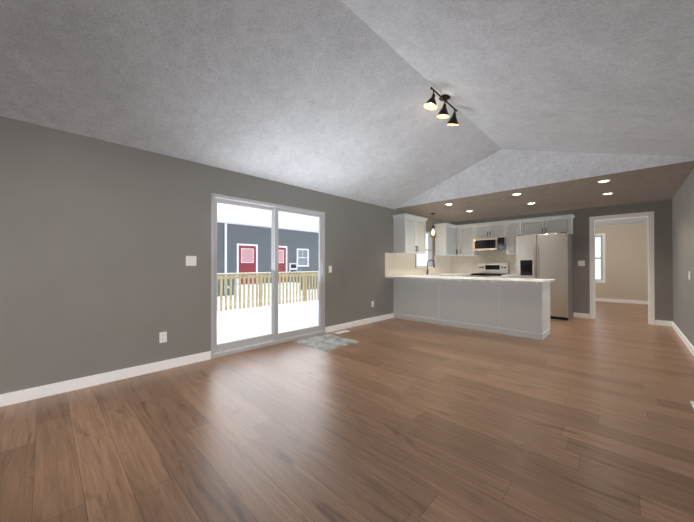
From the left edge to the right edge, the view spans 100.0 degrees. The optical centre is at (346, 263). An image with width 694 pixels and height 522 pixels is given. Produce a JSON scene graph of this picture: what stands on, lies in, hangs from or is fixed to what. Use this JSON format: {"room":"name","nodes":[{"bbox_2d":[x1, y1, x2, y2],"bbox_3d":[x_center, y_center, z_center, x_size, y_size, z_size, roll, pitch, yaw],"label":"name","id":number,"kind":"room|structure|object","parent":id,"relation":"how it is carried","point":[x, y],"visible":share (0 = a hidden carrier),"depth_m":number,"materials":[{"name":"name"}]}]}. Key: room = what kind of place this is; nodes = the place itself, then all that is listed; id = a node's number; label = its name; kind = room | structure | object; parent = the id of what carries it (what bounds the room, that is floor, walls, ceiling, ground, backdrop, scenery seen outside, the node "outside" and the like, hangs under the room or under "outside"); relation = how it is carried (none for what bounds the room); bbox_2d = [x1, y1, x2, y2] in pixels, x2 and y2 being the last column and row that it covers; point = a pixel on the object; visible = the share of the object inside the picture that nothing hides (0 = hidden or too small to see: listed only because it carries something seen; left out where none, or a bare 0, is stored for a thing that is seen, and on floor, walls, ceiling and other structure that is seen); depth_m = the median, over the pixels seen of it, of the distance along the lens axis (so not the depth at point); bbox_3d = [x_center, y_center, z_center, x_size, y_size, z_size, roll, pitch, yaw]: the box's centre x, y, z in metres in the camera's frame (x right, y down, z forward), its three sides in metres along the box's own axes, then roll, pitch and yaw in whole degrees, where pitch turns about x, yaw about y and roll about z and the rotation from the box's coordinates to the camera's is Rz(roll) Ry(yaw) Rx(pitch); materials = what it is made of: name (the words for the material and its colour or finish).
{"room":"empty living room","nodes":[
{"label":"empty living room","id":0,"kind":"room"},
{"bbox_2d":[0,116,449,393],"bbox_3d":[-0.531,0.036,4.984,0.150,2.540,10.420,0,0,44],"label":"wall","id":1,"kind":"structure","parent":0,"point":[100,240],"depth_m":2.99,"materials":[{"name":"grey paint"}]},
{"bbox_2d":[0,351,210,406],"bbox_3d":[-2.831,1.143,2.467,0.014,0.100,3.253,0,0,44],"label":"baseboard","id":2,"kind":"structure","parent":1,"relation":"attached to","point":[15,397],"depth_m":2.84,"materials":[{"name":"white wood"}]},
{"bbox_2d":[159,331,166,342],"bbox_3d":[-2.064,0.832,3.270,0.009,0.118,0.072,0,0,44],"label":"electrical outlet plate","id":3,"kind":"object","parent":1,"relation":"attached to","point":[162,337],"depth_m":3.26,"materials":[{"name":"white plastic"}]},
{"bbox_2d":[186,256,195,265],"bbox_3d":[-1.862,-0.028,3.482,0.012,0.118,0.118,0,0,44],"label":"switch plate","id":4,"kind":"object","parent":1,"relation":"attached to","point":[190,260],"depth_m":3.48,"materials":[{"name":"white plastic"}]},
{"bbox_2d":[211,193,324,358],"bbox_3d":[-1.086,0.160,4.383,0.173,2.081,1.911,0,0,44],"label":"sliding door","id":5,"kind":"structure","parent":1,"relation":"attached to","point":[274,337],"depth_m":4.33,"materials":[{"name":"grey plastic"}]},
{"bbox_2d":[325,313,393,332],"bbox_3d":[0.331,1.160,5.757,0.014,0.100,2.034,0,0,44],"label":"baseboard","id":6,"kind":"structure","parent":1,"relation":"attached to","point":[374,319],"depth_m":5.61,"materials":[{"name":"white wood"}]},
{"bbox_2d":[393,213,424,252],"bbox_3d":[1.456,-0.630,6.719,0.311,0.810,0.890,0,0,44],"label":"upper cabinet","id":7,"kind":"object","parent":1,"relation":"attached to","point":[409,233],"depth_m":6.47,"materials":[{"name":"white wood"}]},
{"bbox_2d":[385,253,450,275],"bbox_3d":[1.935,0.033,7.440,0.002,0.508,3.220,0,0,44],"label":"tile backsplash","id":8,"kind":"structure","parent":1,"relation":"attached to","point":[397,264],"depth_m":6.98,"materials":[{"name":"beige tile"}]},
{"bbox_2d":[416,232,433,267],"bbox_3d":[1.985,-0.356,7.568,0.140,0.946,0.866,0,0,44],"label":"window","id":9,"kind":"structure","parent":1,"relation":"in","point":[429,253],"depth_m":7.83,"materials":[{"name":"grey plastic"}]},
{"bbox_2d":[435,225,456,255],"bbox_3d":[2.745,-0.624,8.036,0.345,0.810,0.657,0,0,44],"label":"upper cabinet","id":10,"kind":"object","parent":1,"relation":"attached to","point":[446,235],"depth_m":7.86,"materials":[{"name":"white wood"}]},
{"bbox_2d":[0,0,500,209],"bbox_3d":[-0.772,-1.638,3.206,2.480,0.992,7.510,0,0,44],"label":"ceiling","id":11,"kind":"structure","parent":0,"point":[332,97],"depth_m":2.66,"materials":[{"name":"white paint"}]},
{"bbox_2d":[424,87,458,125],"bbox_3d":[1.131,-1.825,3.426,0.171,0.231,0.724,0,0,44],"label":"track light","id":12,"kind":"object","parent":11,"relation":"attached to","point":[430,104],"visible":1,"depth_m":3.38,"materials":[{"name":"black metal"}]},
{"bbox_2d":[0,301,693,521],"bbox_3d":[2.526,1.265,4.883,4.690,0.120,14.520,0,0,44],"label":"floor","id":13,"kind":"structure","parent":0,"point":[575,419],"depth_m":2.02,"materials":[{"name":"brown wood"}]},
{"bbox_2d":[293,334,358,351],"bbox_3d":[-0.326,1.197,4.469,0.794,0.011,0.714,0,0,44],"label":"door mat","id":14,"kind":"object","parent":13,"relation":"on","point":[326,342],"visible":1,"depth_m":4.43,"materials":[{"name":"fabric"}]},
{"bbox_2d":[335,330,349,333],"bbox_3d":[-0.084,1.203,5.089,0.120,0.006,0.300,0,0,44],"label":"floor vent","id":15,"kind":"object","parent":13,"relation":"in","point":[343,331],"visible":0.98,"depth_m":5.06,"materials":[{"name":"white metal"}]},
{"bbox_2d":[393,279,440,324],"bbox_3d":[1.630,0.768,6.331,1.087,0.890,0.597,0,0,44],"label":"base cabinet","id":16,"kind":"object","parent":13,"relation":"on","point":[419,300],"depth_m":6.06,"materials":[{"name":"white wood"}]},
{"bbox_2d":[422,273,466,276],"bbox_3d":[2.529,0.754,7.575,0.660,0.930,2.192,0,0,44],"label":"base cabinet","id":17,"kind":"object","parent":13,"relation":"on","point":[444,274],"depth_m":7.49,"materials":[{"name":"white stone"}]},
{"bbox_2d":[441,279,500,333],"bbox_3d":[2.418,0.764,5.573,1.100,0.890,0.597,0,0,44],"label":"base cabinet","id":18,"kind":"object","parent":13,"relation":"on","point":[473,306],"depth_m":5.29,"materials":[{"name":"white wood"}]},
{"bbox_2d":[385,275,552,282],"bbox_3d":[2.204,0.299,5.655,2.856,0.040,1.020,0,0,44],"label":"countertop","id":19,"kind":"structure","parent":18,"relation":"on","point":[456,279],"depth_m":5.19,"materials":[{"name":"white stone"}]},
{"bbox_2d":[470,263,508,277],"bbox_3d":[3.658,0.609,7.514,0.760,1.220,0.710,0,0,44],"label":"range","id":20,"kind":"object","parent":13,"relation":"on","point":[497,270],"visible":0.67,"depth_m":7.61,"materials":[{"name":"silver metal"}]},
{"bbox_2d":[502,274,515,277],"bbox_3d":[4.073,0.753,7.158,0.325,0.929,0.653,0,0,44],"label":"base cabinet","id":21,"kind":"object","parent":13,"relation":"on","point":[509,275],"depth_m":6.96,"materials":[{"name":"white"}]},
{"bbox_2d":[501,283,549,339],"bbox_3d":[3.058,0.761,5.000,0.617,0.890,0.657,0,0,44],"label":"base cabinet","id":22,"kind":"object","parent":13,"relation":"on","point":[519,307],"depth_m":4.74,"materials":[{"name":"white wood"}]},
{"bbox_2d":[516,232,572,319],"bbox_3d":[4.495,0.282,6.655,0.960,1.865,0.779,0,0,44],"label":"fridge","id":23,"kind":"object","parent":13,"relation":"on","point":[543,256],"visible":0.75,"depth_m":6.29,"materials":[{"name":"grey metal"}]},
{"bbox_2d":[595,298,647,303],"bbox_3d":[7.945,1.179,9.569,2.990,0.100,0.014,0,0,44],"label":"baseboard","id":24,"kind":"structure","parent":13,"relation":"on","point":[596,299],"depth_m":9.02,"materials":[{"name":"white wood"}]},
{"bbox_2d":[341,0,693,156],"bbox_3d":[0.991,-1.667,1.512,2.410,0.950,7.510,0,0,44],"label":"ceiling","id":25,"kind":"structure","parent":0,"point":[603,76],"depth_m":2.39,"materials":[{"name":"white paint"}]},
{"bbox_2d":[394,149,693,208],"bbox_3d":[2.658,-1.608,5.035,4.430,0.772,0.120,0,0,44],"label":"wall","id":26,"kind":"structure","parent":0,"point":[503,170],"depth_m":4.67,"materials":[{"name":"paint"}]},
{"bbox_2d":[397,163,693,225],"bbox_3d":[5.128,-1.286,7.603,4.690,0.150,7.010,0,0,44],"label":"ceiling","id":27,"kind":"structure","parent":0,"point":[665,183],"depth_m":5.50,"materials":[{"name":"white paint"}]},
{"bbox_2d":[430,213,435,237],"bbox_3d":[2.097,-0.918,7.096,0.170,0.590,0.170,0,0,44],"label":"light","id":28,"kind":"object","parent":27,"relation":"hanging from","point":[433,232],"visible":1,"depth_m":7.08,"materials":[{"name":"white glass"}]},
{"bbox_2d":[450,199,672,320],"bbox_3d":[4.674,0.002,7.124,4.690,2.630,0.120,0,0,44],"label":"wall","id":29,"kind":"structure","parent":0,"point":[663,262],"depth_m":6.07,"materials":[{"name":"grey paint"}]},
{"bbox_2d":[457,225,477,255],"bbox_3d":[3.211,-0.623,8.189,0.804,0.810,0.372,0,0,44],"label":"upper cabinet","id":30,"kind":"object","parent":29,"relation":"attached to","point":[464,232],"depth_m":7.99,"materials":[{"name":"white wood"}]},
{"bbox_2d":[451,251,515,273],"bbox_3d":[3.743,-0.019,7.934,1.864,0.617,0.002,0,0,44],"label":"tile backsplash","id":31,"kind":"structure","parent":29,"relation":"attached to","point":[459,264],"depth_m":8.04,"materials":[{"name":"beige tile"}]},
{"bbox_2d":[473,221,504,238],"bbox_3d":[3.798,-0.838,7.668,0.760,0.385,0.310,0,0,44],"label":"upper cabinet","id":32,"kind":"object","parent":29,"relation":"attached to","point":[496,229],"depth_m":7.54,"materials":[{"name":"white wood"}]},
{"bbox_2d":[473,237,505,250],"bbox_3d":[3.755,-0.486,7.621,0.754,0.308,0.434,0,0,44],"label":"microwave","id":33,"kind":"object","parent":32,"relation":"attached to","point":[491,244],"visible":0.94,"depth_m":7.48,"materials":[{"name":"silver metal"}]},
{"bbox_2d":[505,221,520,254],"bbox_3d":[4.191,-0.627,7.289,0.325,0.810,0.310,0,0,44],"label":"upper cabinet","id":34,"kind":"object","parent":29,"relation":"attached to","point":[512,228],"depth_m":7.21,"materials":[{"name":"white wood"}]},
{"bbox_2d":[521,217,572,234],"bbox_3d":[4.664,-0.847,6.836,0.980,0.375,0.310,0,0,44],"label":"upper cabinet","id":35,"kind":"object","parent":29,"relation":"attached to","point":[539,225],"depth_m":6.69,"materials":[{"name":"white wood"}]},
{"bbox_2d":[578,261,584,265],"bbox_3d":[5.229,0.004,6.497,0.118,0.118,0.012,0,0,44],"label":"switch plate","id":36,"kind":"object","parent":29,"relation":"attached to","point":[580,263],"depth_m":6.50,"materials":[{"name":"white plastic"}]},
{"bbox_2d":[573,312,589,317],"bbox_3d":[5.226,1.163,6.495,0.280,0.100,0.014,0,0,44],"label":"baseboard","id":37,"kind":"structure","parent":29,"relation":"attached to","point":[582,315],"depth_m":6.49,"materials":[{"name":"white wood"}]},
{"bbox_2d":[589,211,654,324],"bbox_3d":[5.732,0.096,6.111,0.980,2.230,0.158,0,0,44],"label":"trim","id":38,"kind":"structure","parent":29,"relation":"attached to","point":[651,295],"depth_m":5.86,"materials":[{"name":"white wood"}]},
{"bbox_2d":[595,222,647,300],"bbox_3d":[5.197,-0.015,6.709,3.000,2.660,0.006,0,0,44],"label":"wall","id":39,"kind":"structure","parent":0,"point":[626,261],"depth_m":6.09,"materials":[{"name":"beige paint"}]},
{"bbox_2d":[595,233,604,282],"bbox_3d":[7.943,-0.160,9.625,0.910,1.590,0.145,0,0,44],"label":"window","id":40,"kind":"structure","parent":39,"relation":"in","point":[602,275],"depth_m":9.36,"materials":[{"name":"grey plastic"}]},
{"bbox_2d":[672,169,693,346],"bbox_3d":[2.742,-0.001,1.838,0.150,2.580,10.420,0,0,44],"label":"wall","id":41,"kind":"structure","parent":0,"point":[683,246],"depth_m":4.42,"materials":[{"name":"grey paint"}]},
{"bbox_2d":[671,321,693,355],"bbox_3d":[2.693,1.140,1.900,0.014,0.100,10.150,0,0,44],"label":"baseboard","id":42,"kind":"structure","parent":41,"relation":"attached to","point":[680,334],"depth_m":4.42,"materials":[{"name":"white wood"}]},
{"label":"outside","id":43,"kind":"structure","parent":0,"visible":0},
{"bbox_2d":[217,300,317,343],"bbox_3d":[-1.579,1.491,7.010,4.176,0.350,11.000,0,0,44],"label":"deck","id":44,"kind":"object","parent":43,"point":[296,308],"depth_m":6.68,"materials":[{"name":"white"}]},
{"bbox_2d":[217,271,317,310],"bbox_3d":[-3.152,0.963,8.524,0.178,1.360,11.000,0,0,44],"label":"deck railing","id":45,"kind":"object","parent":44,"relation":"on","point":[282,275],"depth_m":8.96,"materials":[{"name":"beige wood"}]},
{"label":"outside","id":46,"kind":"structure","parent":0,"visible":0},
{"bbox_2d":[218,289,316,310],"bbox_3d":[-16.063,1.791,29.251,55.889,0.080,80.000,0,0,44],"label":"snow","id":47,"kind":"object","parent":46,"point":[258,300],"depth_m":13.01,"materials":[{"name":"white snow"}]},
{"bbox_2d":[217,203,318,296],"bbox_3d":[-10.808,-1.663,15.896,10.000,6.750,24.600,0,0,44],"label":"neighbouring house","id":48,"kind":"structure","parent":47,"relation":"on","point":[227,242],"depth_m":16.28,"materials":[{"name":"grey"}]},
{"bbox_2d":[289,263,297,273],"bbox_3d":[-2.804,0.838,15.264,0.024,1.679,0.500,0,0,44],"label":"sign","id":49,"kind":"object","parent":47,"relation":"on","point":[291,265],"depth_m":15.25,"materials":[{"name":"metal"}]}
]}

